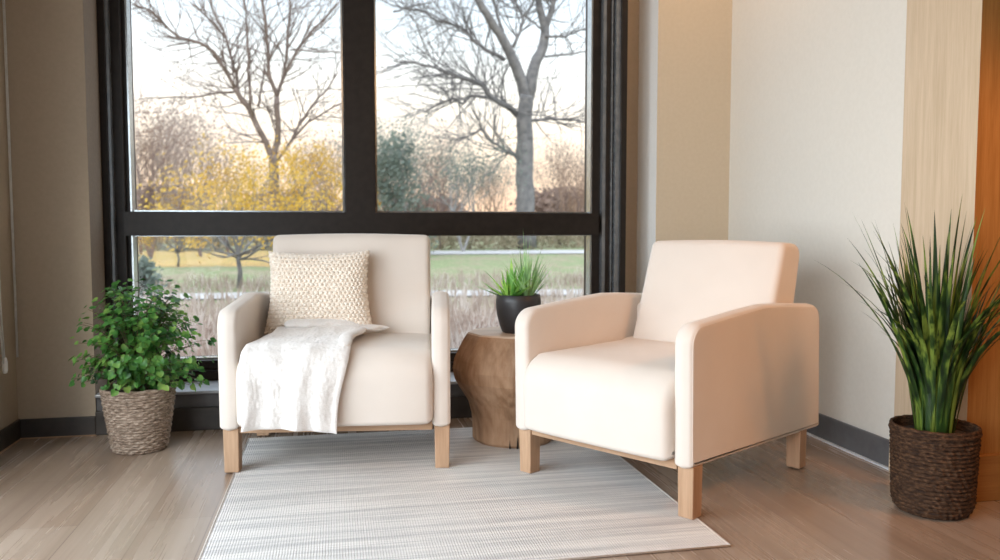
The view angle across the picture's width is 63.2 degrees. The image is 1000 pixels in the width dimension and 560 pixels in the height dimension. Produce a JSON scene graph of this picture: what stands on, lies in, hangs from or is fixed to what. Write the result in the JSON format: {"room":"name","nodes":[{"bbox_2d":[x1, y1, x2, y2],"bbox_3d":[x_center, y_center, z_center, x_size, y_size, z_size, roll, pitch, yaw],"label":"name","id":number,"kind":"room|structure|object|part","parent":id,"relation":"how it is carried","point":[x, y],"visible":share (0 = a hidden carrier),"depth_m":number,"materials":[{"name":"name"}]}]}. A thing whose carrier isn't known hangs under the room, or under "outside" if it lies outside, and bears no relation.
{"room":"sitting area","nodes":[
{"label":"sitting area","id":0,"kind":"room"},
{"bbox_2d":[0,0,17,429],"bbox_3d":[-1.393,-0.434,-0.104,0.200,2.600,6.805,-1,4,-11],"label":"wall","id":1,"kind":"structure","parent":0,"point":[8,381],"depth_m":3.22,"materials":[{"name":"paint"}]},
{"bbox_2d":[0,0,18,373],"bbox_3d":[-1.453,-0.517,0.871,0.069,2.039,4.846,-1,4,-11],"label":"roller blind","id":2,"kind":"object","parent":1,"relation":"attached to","point":[4,359],"visible":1,"depth_m":3.23,"materials":[{"name":"fabric"}]},
{"bbox_3d":[-1.897,-0.635,3.032,0.007,1.920,0.059,-1,4,-11],"label":"cord","id":3,"kind":"part","parent":2,"relation":"part of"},
{"bbox_2d":[0,420,20,451],"bbox_3d":[-1.288,0.822,-0.008,0.012,0.080,6.793,-1,4,-11],"label":"baseboard","id":4,"kind":"structure","parent":1,"relation":"attached to","point":[11,433],"depth_m":3.21,"materials":[{"name":"plastic"}]},
{"bbox_2d":[0,434,95,453],"bbox_3d":[-1.163,0.852,0.121,0.283,0.004,6.593,-1,4,-11],"label":"trim","id":5,"kind":"structure","parent":1,"relation":"attached to","point":[95,434],"depth_m":3.33,"materials":[{"name":"brown wood"}]},
{"bbox_2d":[2,0,638,418],"bbox_3d":[-0.765,-0.684,3.791,3.082,2.600,0.595,-1,4,-11],"label":"wall","id":6,"kind":"structure","parent":0,"point":[52,46],"depth_m":3.31,"materials":[{"name":"paint"}]},
{"bbox_2d":[18,396,471,437],"bbox_3d":[-0.584,0.582,3.609,2.832,0.098,0.032,-1,4,-11],"label":"baseboard","id":7,"kind":"structure","parent":6,"relation":"attached to","point":[208,417],"depth_m":3.38,"materials":[{"name":"plastic"}]},
{"bbox_2d":[95,372,464,410],"bbox_3d":[-0.462,0.488,3.742,2.537,0.072,0.257,-1,4,-11],"label":"window sill","id":8,"kind":"structure","parent":6,"relation":"attached to","point":[207,395],"depth_m":3.47,"materials":[{"name":"grey metal"}]},
{"bbox_3d":[-0.462,0.494,3.743,2.537,0.060,0.217,-1,4,-11],"label":"sill","id":9,"kind":"part","parent":8,"relation":"part of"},
{"bbox_2d":[96,0,627,382],"bbox_3d":[-0.576,-0.693,3.852,2.387,2.270,0.250,-1,4,-11],"label":"window","id":10,"kind":"structure","parent":6,"relation":"in","point":[602,223],"depth_m":3.75,"materials":[{"name":"black metal"}]},
{"bbox_2d":[0,418,999,559],"bbox_3d":[1.660,0.852,0.929,6.800,0.100,7.450,-1,4,-11],"label":"floor","id":11,"kind":"structure","parent":0,"point":[62,498],"depth_m":2.51,"materials":[{"name":"brown wood"}]},
{"bbox_2d":[99,380,176,454],"bbox_3d":[-1.403,0.532,3.159,0.278,0.254,0.278,-1,4,-11],"label":"basket","id":12,"kind":"object","parent":11,"relation":"on","point":[138,420],"depth_m":3.07,"materials":[{"name":"beige wicker"}]},
{"bbox_2d":[68,278,217,454],"bbox_3d":[-1.380,0.331,3.141,0.537,0.657,0.479,-1,4,-11],"label":"potted plant","id":13,"kind":"object","parent":11,"relation":"on","point":[138,408],"visible":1,"depth_m":3.07,"materials":[{"name":"plant"}]},
{"bbox_2d":[198,427,730,559],"bbox_3d":[-0.200,0.682,2.750,1.397,0.006,1.426,-1,4,-11],"label":"area rug","id":14,"kind":"object","parent":11,"relation":"on","point":[368,495],"visible":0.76,"depth_m":2.49,"materials":[{"name":"white fabric"}]},
{"bbox_2d":[217,233,450,472],"bbox_3d":[-0.598,0.239,3.141,0.800,0.832,0.728,0,4,-4],"label":"armchair","id":15,"kind":"object","parent":14,"relation":"on","point":[397,377],"visible":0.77,"depth_m":2.87,"materials":[{"name":"beige fabric"}]},
{"bbox_3d":[-0.941,0.594,2.861,0.054,0.158,0.054,0,4,-4],"label":"leg","id":16,"kind":"part","parent":15,"relation":"part of","materials":[{"name":"brown wood"}]},
{"bbox_3d":[-0.965,0.276,3.133,0.066,0.455,0.692,0,4,-4],"label":"arm","id":17,"kind":"part","parent":15,"relation":"part of","materials":[{"name":"beige fabric"}]},
{"bbox_3d":[-0.980,0.548,3.366,0.054,0.185,0.054,0,4,-4],"label":"leg","id":18,"kind":"part","parent":15,"relation":"part of","materials":[{"name":"brown wood"}]},
{"bbox_2d":[239,318,388,433],"bbox_3d":[-0.657,0.334,2.964,0.482,0.353,0.493,0,4,-4],"label":"throw blanket","id":19,"kind":"object","parent":15,"relation":"on","point":[292,376],"visible":1,"depth_m":2.75,"materials":[{"name":"white fabric"}]},
{"bbox_2d":[264,250,371,333],"bbox_3d":[-0.710,0.046,3.209,0.428,0.325,0.182,0,4,-4],"label":"throw pillow","id":20,"kind":"object","parent":15,"relation":"on","point":[303,286],"visible":0.88,"depth_m":3.15,"materials":[{"name":"beige fabric"}]},
{"bbox_3d":[-0.592,0.359,3.075,0.676,0.264,0.581,0,4,-4],"label":"seat","id":21,"kind":"part","parent":15,"relation":"part of","materials":[{"name":"beige fabric"}]},
{"bbox_3d":[-0.578,0.517,2.880,0.674,0.034,0.034,0,4,-4],"label":"rail","id":22,"kind":"part","parent":15,"relation":"part of","materials":[{"name":"brown wood"}]},
{"bbox_3d":[-0.609,0.047,3.368,0.638,0.478,0.248,0,4,-4],"label":"backrest","id":23,"kind":"part","parent":15,"relation":"part of","materials":[{"name":"beige fabric"}]},
{"bbox_3d":[-0.619,0.277,3.425,0.668,0.400,0.109,0,4,-4],"label":"panel","id":24,"kind":"part","parent":15,"relation":"part of","materials":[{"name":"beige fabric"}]},
{"bbox_3d":[-0.233,0.272,3.189,0.066,0.455,0.692,0,4,-4],"label":"arm","id":25,"kind":"part","parent":15,"relation":"part of","materials":[{"name":"beige fabric"}]},
{"bbox_3d":[-0.208,0.591,2.917,0.054,0.158,0.054,0,4,-4],"label":"leg","id":26,"kind":"part","parent":15,"relation":"part of","materials":[{"name":"brown wood"}]},
{"bbox_2d":[453,326,551,448],"bbox_3d":[0.052,0.426,3.298,0.490,0.438,0.493,-1,4,-11],"label":"table","id":27,"kind":"object","parent":14,"relation":"on","point":[484,361],"visible":0.54,"depth_m":3.14,"materials":[{"name":"brown wood"}]},
{"bbox_2d":[478,234,558,333],"bbox_3d":[0.079,0.004,3.227,0.326,0.412,0.254,-3,5,-36],"label":"potted succulent","id":28,"kind":"object","parent":27,"relation":"on","point":[516,295],"visible":0.94,"depth_m":3.20,"materials":[{"name":"green plant"}]},
{"bbox_2d":[515,240,818,519],"bbox_3d":[0.597,0.266,2.882,0.708,0.811,0.933,4,5,44],"label":"armchair","id":29,"kind":"object","parent":14,"relation":"on","point":[715,357],"visible":1,"depth_m":2.70,"materials":[{"name":"beige fabric"}]},
{"bbox_3d":[0.105,0.595,2.858,0.054,0.158,0.054,4,5,44],"label":"leg","id":30,"kind":"part","parent":29,"relation":"part of","materials":[{"name":"brown wood"}]},
{"bbox_3d":[0.380,0.291,3.123,0.064,0.484,0.897,4,5,44],"label":"arm","id":31,"kind":"part","parent":29,"relation":"part of","materials":[{"name":"beige fabric"}]},
{"bbox_3d":[0.505,0.377,2.796,0.588,0.264,0.671,4,5,44],"label":"seat","id":32,"kind":"part","parent":29,"relation":"part of","materials":[{"name":"beige fabric"}]},
{"bbox_3d":[0.329,0.533,2.628,0.582,0.034,0.034,4,5,44],"label":"rail","id":33,"kind":"part","parent":29,"relation":"part of","materials":[{"name":"brown wood"}]},
{"bbox_3d":[0.563,0.623,2.408,0.054,0.158,0.054,4,5,44],"label":"leg","id":34,"kind":"part","parent":29,"relation":"part of","materials":[{"name":"brown wood"}]},
{"bbox_3d":[0.792,0.079,3.037,0.554,0.457,0.297,4,5,44],"label":"backrest","id":35,"kind":"part","parent":29,"relation":"part of","materials":[{"name":"beige fabric"}]},
{"bbox_3d":[0.839,0.320,2.672,0.064,0.484,0.897,4,5,44],"label":"arm","id":36,"kind":"part","parent":29,"relation":"part of","materials":[{"name":"beige fabric"}]},
{"bbox_3d":[1.064,0.592,2.916,0.054,0.155,0.054,4,5,44],"label":"leg","id":37,"kind":"part","parent":29,"relation":"part of","materials":[{"name":"brown wood"}]},
{"bbox_2d":[813,199,999,520],"bbox_3d":[1.278,0.229,2.378,0.524,0.959,0.666,-2,4,-32],"label":"potted grass plant","id":38,"kind":"object","parent":11,"relation":"on","point":[934,458],"visible":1,"depth_m":2.38,"materials":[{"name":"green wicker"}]},
{"bbox_2d":[496,293,540,333],"bbox_3d":[0.074,0.133,3.254,0.181,0.152,0.181,-1,4,-11],"label":"pot","id":39,"kind":"object","parent":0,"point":[508,305],"depth_m":3.18,"materials":[{"name":"grey ceramic"}]},
{"bbox_2d":[636,0,731,292],"bbox_3d":[1.045,-0.713,4.249,0.648,2.600,0.415,-1,4,-11],"label":"wall pier","id":40,"kind":"object","parent":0,"point":[685,46],"visible":0.33,"depth_m":4.02,"materials":[{"name":"paint"}]},
{"bbox_2d":[728,0,906,438],"bbox_3d":[1.404,-0.662,3.456,0.260,2.600,1.285,-1,4,-11],"label":"wall","id":41,"kind":"structure","parent":0,"point":[817,106],"depth_m":3.24,"materials":[{"name":"paint"}]},
{"bbox_2d":[807,413,888,466],"bbox_3d":[1.270,0.585,3.511,0.012,0.103,1.280,-1,4,-11],"label":"baseboard","id":42,"kind":"structure","parent":41,"relation":"attached to","point":[874,447],"depth_m":3.10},
{"bbox_2d":[807,432,888,469],"bbox_3d":[1.261,0.634,3.506,0.010,0.007,1.268,-1,4,-11],"label":"trim","id":43,"kind":"structure","parent":41,"relation":"attached to","point":[809,434],"depth_m":3.11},
{"bbox_2d":[888,415,982,520],"bbox_3d":[1.318,0.569,2.472,0.254,0.269,0.254,-1,4,-11],"label":"basket","id":44,"kind":"object","parent":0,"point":[934,466],"depth_m":2.38,"materials":[{"name":"brown wicker"}]},
{"bbox_2d":[894,0,999,454],"bbox_3d":[1.829,-0.615,2.717,0.822,2.600,0.335,-1,4,-11],"label":"wood wall panel","id":45,"kind":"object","parent":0,"point":[951,147],"depth_m":2.56,"materials":[{"name":"brown wood"}]},
{"bbox_2d":[889,437,999,501],"bbox_3d":[1.823,0.609,2.790,0.836,0.148,0.351,-1,4,-11],"label":"trim","id":46,"kind":"structure","parent":45,"relation":"attached to","point":[988,488],"depth_m":2.55,"materials":[{"name":"brown wood"}]},
{"label":"outside","id":47,"kind":"structure","parent":0,"visible":0},
{"bbox_2d":[138,236,583,356],"bbox_3d":[-1.621,-4.127,83.375,210.000,0.001,155.750,-1,4,-11],"label":"ground","id":48,"kind":"structure","parent":47,"point":[189,261],"depth_m":25.57,"materials":[{"name":"green grass"}]},
{"bbox_2d":[138,254,167,296],"bbox_3d":[-6.188,-0.036,14.080,0.802,0.887,0.670,-1,4,-11],"label":"round shrub","id":49,"kind":"object","parent":48,"relation":"on","point":[147,271],"visible":0.56,"depth_m":14.02,"materials":[{"name":"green plant"}]},
{"bbox_2d":[135,115,182,206],"bbox_3d":[-21.642,-6.329,46.550,8.309,9.152,7.557,0,4,-1],"label":"tree","id":50,"kind":"object","parent":48,"relation":"on","point":[145,115],"visible":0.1,"depth_m":45.70,"materials":[{"name":"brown plant"}]},
{"bbox_2d":[138,194,211,266],"bbox_3d":[-10.241,-1.550,25.304,2.910,2.289,2.830,3,5,36],"label":"maple tree","id":51,"kind":"object","parent":48,"relation":"on","point":[176,249],"visible":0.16,"depth_m":25.44,"materials":[{"name":"yellow plant"}]},
{"bbox_2d":[135,99,215,258],"bbox_3d":[-13.752,-3.998,31.442,5.197,6.411,4.497,-1,4,-11],"label":"tree","id":52,"kind":"object","parent":48,"relation":"on","point":[151,251],"visible":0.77,"depth_m":31.27,"materials":[{"name":"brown plant"}]},
{"bbox_2d":[134,94,235,248],"bbox_3d":[-16.634,-5.620,42.016,7.543,8.336,6.340,-1,4,-11],"label":"tree","id":53,"kind":"object","parent":48,"relation":"on","point":[173,190],"visible":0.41,"depth_m":41.72,"materials":[{"name":"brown plant"}]},
{"bbox_2d":[137,94,235,249],"bbox_3d":[-17.986,-5.921,44.071,6.727,8.685,8.846,-1,4,-11],"label":"tree","id":54,"kind":"object","parent":48,"relation":"on","point":[189,136],"visible":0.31,"depth_m":44.12,"materials":[{"name":"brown plant"}]},
{"bbox_2d":[134,44,243,253],"bbox_3d":[-15.480,-5.880,36.088,8.329,9.581,9.203,-1,4,-11],"label":"tree","id":55,"kind":"object","parent":48,"relation":"on","point":[139,199],"visible":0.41,"depth_m":37.48,"materials":[{"name":"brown plant"}]},
{"bbox_2d":[137,183,241,240],"bbox_3d":[-27.512,-5.441,67.651,12.747,5.180,7.523,-1,4,-11],"label":"hedge","id":56,"kind":"object","parent":48,"relation":"on","point":[151,191],"visible":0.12,"depth_m":66.24,"materials":[{"name":"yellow plant"}]},
{"bbox_2d":[143,236,272,251],"bbox_3d":[-15.043,-2.134,43.802,10.539,1.319,6.394,-1,4,-11],"label":"scrub","id":57,"kind":"object","parent":48,"relation":"on","point":[216,240],"visible":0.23,"depth_m":43.00,"materials":[{"name":"brown plant"}]},
{"bbox_2d":[139,112,285,256],"bbox_3d":[-12.451,-3.997,34.318,6.051,6.047,4.804,-2,4,-29],"label":"tree","id":58,"kind":"object","parent":48,"relation":"on","point":[202,162],"visible":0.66,"depth_m":33.71,"materials":[{"name":"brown plant"}]},
{"bbox_2d":[142,87,289,243],"bbox_3d":[-16.078,-6.585,48.031,8.491,9.470,7.538,-1,4,-11],"label":"tree","id":59,"kind":"object","parent":48,"relation":"on","point":[189,87],"visible":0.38,"depth_m":46.80,"materials":[{"name":"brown plant"}]},
{"bbox_2d":[183,117,268,251],"bbox_3d":[-13.692,-4.620,39.901,4.974,6.580,4.040,3,5,43],"label":"tree","id":60,"kind":"object","parent":48,"relation":"on","point":[227,249],"visible":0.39,"depth_m":39.50,"materials":[{"name":"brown plant"}]},
{"bbox_2d":[137,133,335,287],"bbox_3d":[-5.132,-1.361,16.221,4.098,3.073,3.776,-3,5,-41],"label":"maple tree","id":61,"kind":"object","parent":48,"relation":"on","point":[238,253],"visible":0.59,"depth_m":15.96,"materials":[{"name":"yellow plant"}]},
{"bbox_2d":[131,0,391,209],"bbox_3d":[-9.963,-7.748,29.867,12.320,11.998,7.375,-2,4,-25],"label":"tree","id":62,"kind":"object","parent":48,"relation":"on","point":[220,60],"visible":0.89,"depth_m":30.20,"materials":[{"name":"brown plant"}]},
{"bbox_2d":[230,148,308,244],"bbox_3d":[-15.630,-5.960,56.041,5.572,7.189,5.561,-1,4,-11],"label":"tree","id":63,"kind":"object","parent":48,"relation":"on","point":[258,148],"visible":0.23,"depth_m":55.59,"materials":[{"name":"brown plant"}]},
{"bbox_2d":[230,189,341,242],"bbox_3d":[-17.595,-5.435,69.647,12.989,4.842,7.537,-1,4,-11],"label":"hedge","id":64,"kind":"object","parent":48,"relation":"on","point":[340,205],"visible":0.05,"depth_m":68.94,"materials":[{"name":"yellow plant"}]},
{"bbox_2d":[207,139,380,238],"bbox_3d":[-6.606,-2.523,26.070,5.588,4.133,5.382,1,4,11],"label":"maple tree","id":65,"kind":"object","parent":48,"relation":"on","point":[292,159],"visible":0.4,"depth_m":26.07,"materials":[{"name":"yellow plant"}]},
{"bbox_2d":[269,131,342,210],"bbox_3d":[-9.243,-5.186,45.838,7.686,6.978,4.965,-3,5,-41],"label":"tree","id":66,"kind":"object","parent":48,"relation":"on","point":[321,131],"visible":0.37,"depth_m":44.96,"materials":[{"name":"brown plant"}]},
{"bbox_2d":[279,129,340,209],"bbox_3d":[-12.619,-6.201,55.070,6.079,7.820,4.561,-2,4,-32],"label":"tree","id":67,"kind":"object","parent":48,"relation":"on","point":[307,181],"visible":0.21,"depth_m":54.50,"materials":[{"name":"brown plant"}]},
{"bbox_2d":[161,314,499,355],"bbox_3d":[-0.574,0.680,7.705,9.125,0.246,6.157,-1,4,-11],"label":"fallen leaves","id":68,"kind":"object","parent":48,"relation":"on","point":[210,330],"visible":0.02,"depth_m":8.66,"materials":[{"name":"brown plant"}]},
{"bbox_2d":[296,118,390,210],"bbox_3d":[-9.493,-6.034,50.172,7.913,8.100,7.562,-1,4,-11],"label":"tree","id":69,"kind":"object","parent":48,"relation":"on","point":[328,118],"visible":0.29,"depth_m":50.47,"materials":[{"name":"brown plant"}]},
{"bbox_2d":[303,141,416,204],"bbox_3d":[-6.132,-3.605,34.889,4.397,5.189,5.230,1,4,20],"label":"tree","id":70,"kind":"object","parent":48,"relation":"on","point":[335,141],"visible":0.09,"depth_m":34.07,"materials":[{"name":"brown plant"}]},
{"bbox_2d":[139,265,583,356],"bbox_3d":[-0.409,0.260,12.081,16.071,0.359,14.262,-1,4,-11],"label":"dry grass","id":71,"kind":"structure","parent":48,"relation":"on","point":[459,320],"depth_m":12.36,"materials":[{"name":"beige plant"}]},
{"bbox_2d":[141,289,582,299],"bbox_3d":[2.009,0.203,15.297,70.000,0.001,1.999,-1,4,-11],"label":"footpath","id":72,"kind":"structure","parent":71,"relation":"on","point":[201,296],"depth_m":14.66,"materials":[{"name":"concrete"}]},
{"bbox_2d":[303,124,421,200],"bbox_3d":[-8.266,-5.817,49.770,7.347,7.734,6.550,2,4,34],"label":"tree","id":73,"kind":"object","parent":48,"relation":"on","point":[329,124],"visible":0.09,"depth_m":49.93,"materials":[{"name":"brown plant"}]},
{"bbox_2d":[321,99,442,210],"bbox_3d":[-5.306,-4.598,35.987,5.391,7.050,7.476,-1,4,-11],"label":"tree","id":74,"kind":"object","parent":48,"relation":"on","point":[404,124],"visible":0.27,"depth_m":35.23,"materials":[{"name":"plant"}]},
{"bbox_2d":[330,109,450,210],"bbox_3d":[-5.451,-4.856,39.268,6.005,7.147,6.204,-1,4,-11],"label":"tree","id":75,"kind":"object","parent":48,"relation":"on","point":[425,155],"visible":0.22,"depth_m":38.93,"materials":[{"name":"green plant"}]},
{"bbox_2d":[377,129,437,252],"bbox_3d":[-4.711,-3.546,33.631,4.580,5.360,2.594,1,4,14],"label":"bush","id":76,"kind":"object","parent":48,"relation":"on","point":[382,172],"visible":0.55,"depth_m":33.37,"materials":[{"name":"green plant"}]},
{"bbox_2d":[378,111,465,209],"bbox_3d":[-4.665,-6.412,49.465,7.576,8.953,6.505,-3,5,-41],"label":"tree","id":77,"kind":"object","parent":48,"relation":"on","point":[428,191],"visible":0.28,"depth_m":50.36,"materials":[{"name":"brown plant"}]},
{"bbox_2d":[401,125,469,245],"bbox_3d":[-4.862,-6.180,53.775,6.663,7.929,6.716,-1,4,-11],"label":"tree","id":78,"kind":"object","parent":48,"relation":"on","point":[417,125],"visible":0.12,"depth_m":53.71,"materials":[{"name":"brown plant"}]},
{"bbox_2d":[394,138,478,248],"bbox_3d":[-3.460,-5.069,46.396,4.118,6.620,6.509,3,5,36],"label":"tree","id":79,"kind":"object","parent":48,"relation":"on","point":[436,171],"visible":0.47,"depth_m":46.15,"materials":[{"name":"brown plant"}]},
{"bbox_2d":[382,194,494,241],"bbox_3d":[-6.536,-5.355,71.956,13.289,4.508,7.472,-1,4,-11],"label":"hedge","id":80,"kind":"object","parent":48,"relation":"on","point":[458,207],"visible":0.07,"depth_m":71.20,"materials":[{"name":"brown plant"}]},
{"bbox_2d":[300,0,585,248],"bbox_3d":[-0.167,-12.250,45.071,21.162,21.054,11.176,-2,4,-22],"label":"oak tree","id":81,"kind":"object","parent":48,"relation":"on","point":[526,84],"visible":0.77,"depth_m":44.91,"materials":[{"name":"grey plant"}]},
{"bbox_2d":[415,125,533,251],"bbox_3d":[-1.341,-4.476,40.202,5.887,6.273,7.148,-1,4,-11],"label":"tree","id":82,"kind":"object","parent":48,"relation":"on","point":[476,168],"visible":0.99,"depth_m":39.30,"materials":[{"name":"grey-brown bark"}]},
{"bbox_2d":[445,157,514,244],"bbox_3d":[-1.436,-5.658,57.596,5.867,6.414,5.503,-1,4,-11],"label":"tree","id":83,"kind":"object","parent":48,"relation":"on","point":[496,189],"visible":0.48,"depth_m":57.29,"materials":[{"name":"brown plant"}]},
{"bbox_2d":[429,236,562,250],"bbox_3d":[-1.640,-2.293,46.495,11.071,1.389,6.174,-1,4,-11],"label":"scrub","id":84,"kind":"object","parent":48,"relation":"on","point":[484,239],"visible":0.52,"depth_m":45.74,"materials":[{"name":"brown plant"}]},
{"bbox_2d":[476,157,515,241],"bbox_3d":[-0.071,-6.347,62.823,5.528,7.115,6.773,-1,4,-11],"label":"tree","id":85,"kind":"object","parent":48,"relation":"on","point":[504,171],"visible":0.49,"depth_m":62.93,"materials":[{"name":"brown plant"}]},
{"bbox_2d":[430,250,583,253],"bbox_3d":[47.327,-1.995,49.620,107.500,0.001,5.500,-1,4,-11],"label":"road","id":86,"kind":"structure","parent":48,"relation":"on","point":[484,251],"depth_m":39.19,"materials":[{"name":"grey asphalt"}]},
{"bbox_2d":[473,236,583,248],"bbox_3d":[3.567,-2.587,50.600,10.345,1.422,6.260,-1,4,-11],"label":"scrub","id":87,"kind":"object","parent":48,"relation":"on","point":[559,239],"visible":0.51,"depth_m":49.83,"materials":[{"name":"brown plant"}]},
{"bbox_2d":[499,147,584,241],"bbox_3d":[3.369,-5.398,51.734,8.392,6.628,5.635,1,4,18],"label":"tree","id":88,"kind":"object","parent":48,"relation":"on","point":[554,196],"visible":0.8,"depth_m":51.68,"materials":[{"name":"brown plant"}]},
{"bbox_2d":[505,186,583,241],"bbox_3d":[5.582,-6.001,74.371,12.661,5.267,7.441,-1,4,-11],"label":"hedge","id":89,"kind":"object","parent":48,"relation":"on","point":[540,204],"visible":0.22,"depth_m":72.91,"materials":[{"name":"brown plant"}]},
{"bbox_2d":[509,128,584,243],"bbox_3d":[3.609,-6.419,55.742,7.186,8.170,6.600,-3,4,-35],"label":"tree","id":90,"kind":"object","parent":48,"relation":"on","point":[564,168],"visible":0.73,"depth_m":54.65,"materials":[{"name":"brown plant"}]},
{"bbox_2d":[537,136,583,243],"bbox_3d":[6.269,-7.134,61.827,5.962,8.797,6.240,2,4,27],"label":"tree","id":91,"kind":"object","parent":48,"relation":"on","point":[580,195],"visible":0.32,"depth_m":61.64,"materials":[{"name":"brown plant"}]},
{"bbox_2d":[545,153,584,244],"bbox_3d":[6.102,-6.013,57.753,6.234,7.075,6.934,-1,4,-11],"label":"tree","id":92,"kind":"object","parent":48,"relation":"on","point":[580,174],"visible":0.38,"depth_m":57.33,"materials":[{"name":"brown plant"}]},
{"bbox_2d":[567,236,583,247],"bbox_3d":[9.304,-2.434,48.827,10.642,1.348,6.220,-1,4,-11],"label":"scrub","id":93,"kind":"object","parent":48,"relation":"on","point":[580,236],"visible":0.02,"depth_m":46.97,"materials":[{"name":"brown plant"}]},
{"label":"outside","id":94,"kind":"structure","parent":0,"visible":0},
{"bbox_2d":[184,42,584,63],"bbox_3d":[0.926,-18.063,61.401,47.311,5.702,0.040,-1,4,-14],"label":"utility wire","id":95,"kind":"object","parent":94,"point":[578,42],"visible":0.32,"depth_m":59.42,"materials":[{"name":"grey metal"}]},
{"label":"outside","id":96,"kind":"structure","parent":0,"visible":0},
{"bbox_2d":[186,75,584,93],"bbox_3d":[0.937,-15.629,61.559,47.430,4.908,0.040,-1,4,-14],"label":"utility wire","id":97,"kind":"object","parent":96,"point":[581,75],"visible":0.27,"depth_m":59.49,"materials":[{"name":"grey metal"}]}
]}

